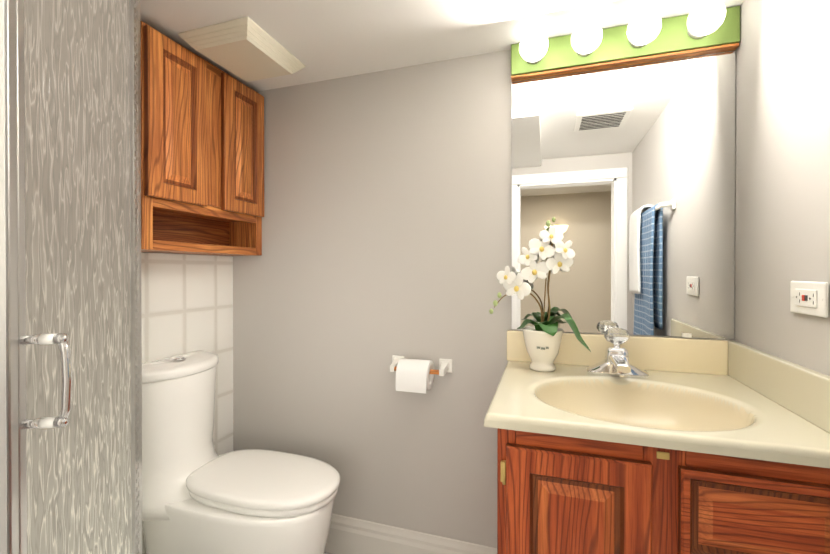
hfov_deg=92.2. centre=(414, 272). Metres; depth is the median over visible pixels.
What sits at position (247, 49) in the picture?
ceiling vent
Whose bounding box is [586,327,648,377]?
faucet
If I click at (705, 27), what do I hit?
vanity light
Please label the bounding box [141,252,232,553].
wall tiles
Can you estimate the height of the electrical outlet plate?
0.070 m
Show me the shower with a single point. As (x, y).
(73, 256)
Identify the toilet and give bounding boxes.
[142,350,339,553]
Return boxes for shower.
[4,0,141,553]
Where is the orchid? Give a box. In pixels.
[489,217,590,371]
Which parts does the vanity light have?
bulb, bulb, bulb, bulb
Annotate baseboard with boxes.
[325,513,496,553]
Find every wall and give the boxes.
[0,0,6,553]
[142,252,221,255]
[233,49,735,547]
[735,0,829,375]
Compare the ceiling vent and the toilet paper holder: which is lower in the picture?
the toilet paper holder
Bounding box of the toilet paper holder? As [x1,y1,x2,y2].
[390,355,451,393]
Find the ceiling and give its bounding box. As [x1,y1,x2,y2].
[140,0,743,91]
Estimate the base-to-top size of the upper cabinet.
0.674 m
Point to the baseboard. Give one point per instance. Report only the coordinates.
(348, 535)
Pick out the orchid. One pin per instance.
(542, 339)
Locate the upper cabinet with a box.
[140,21,263,255]
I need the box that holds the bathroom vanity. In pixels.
[484,327,829,553]
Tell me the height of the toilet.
0.814 m
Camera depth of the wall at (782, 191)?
0.94 m
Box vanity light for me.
[511,0,739,81]
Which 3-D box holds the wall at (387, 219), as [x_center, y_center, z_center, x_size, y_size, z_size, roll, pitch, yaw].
[0.085,0.171,1.501,2.024,1.867,0.100,0,0,18]
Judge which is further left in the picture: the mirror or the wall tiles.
the wall tiles
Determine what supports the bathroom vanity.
on the floor
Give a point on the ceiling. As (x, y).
(321, 40)
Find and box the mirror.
[511,51,735,338]
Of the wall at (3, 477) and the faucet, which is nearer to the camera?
the wall at (3, 477)
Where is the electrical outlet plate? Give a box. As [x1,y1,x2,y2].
[790,281,828,317]
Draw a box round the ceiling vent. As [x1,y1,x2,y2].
[178,16,304,81]
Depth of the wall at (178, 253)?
1.48 m

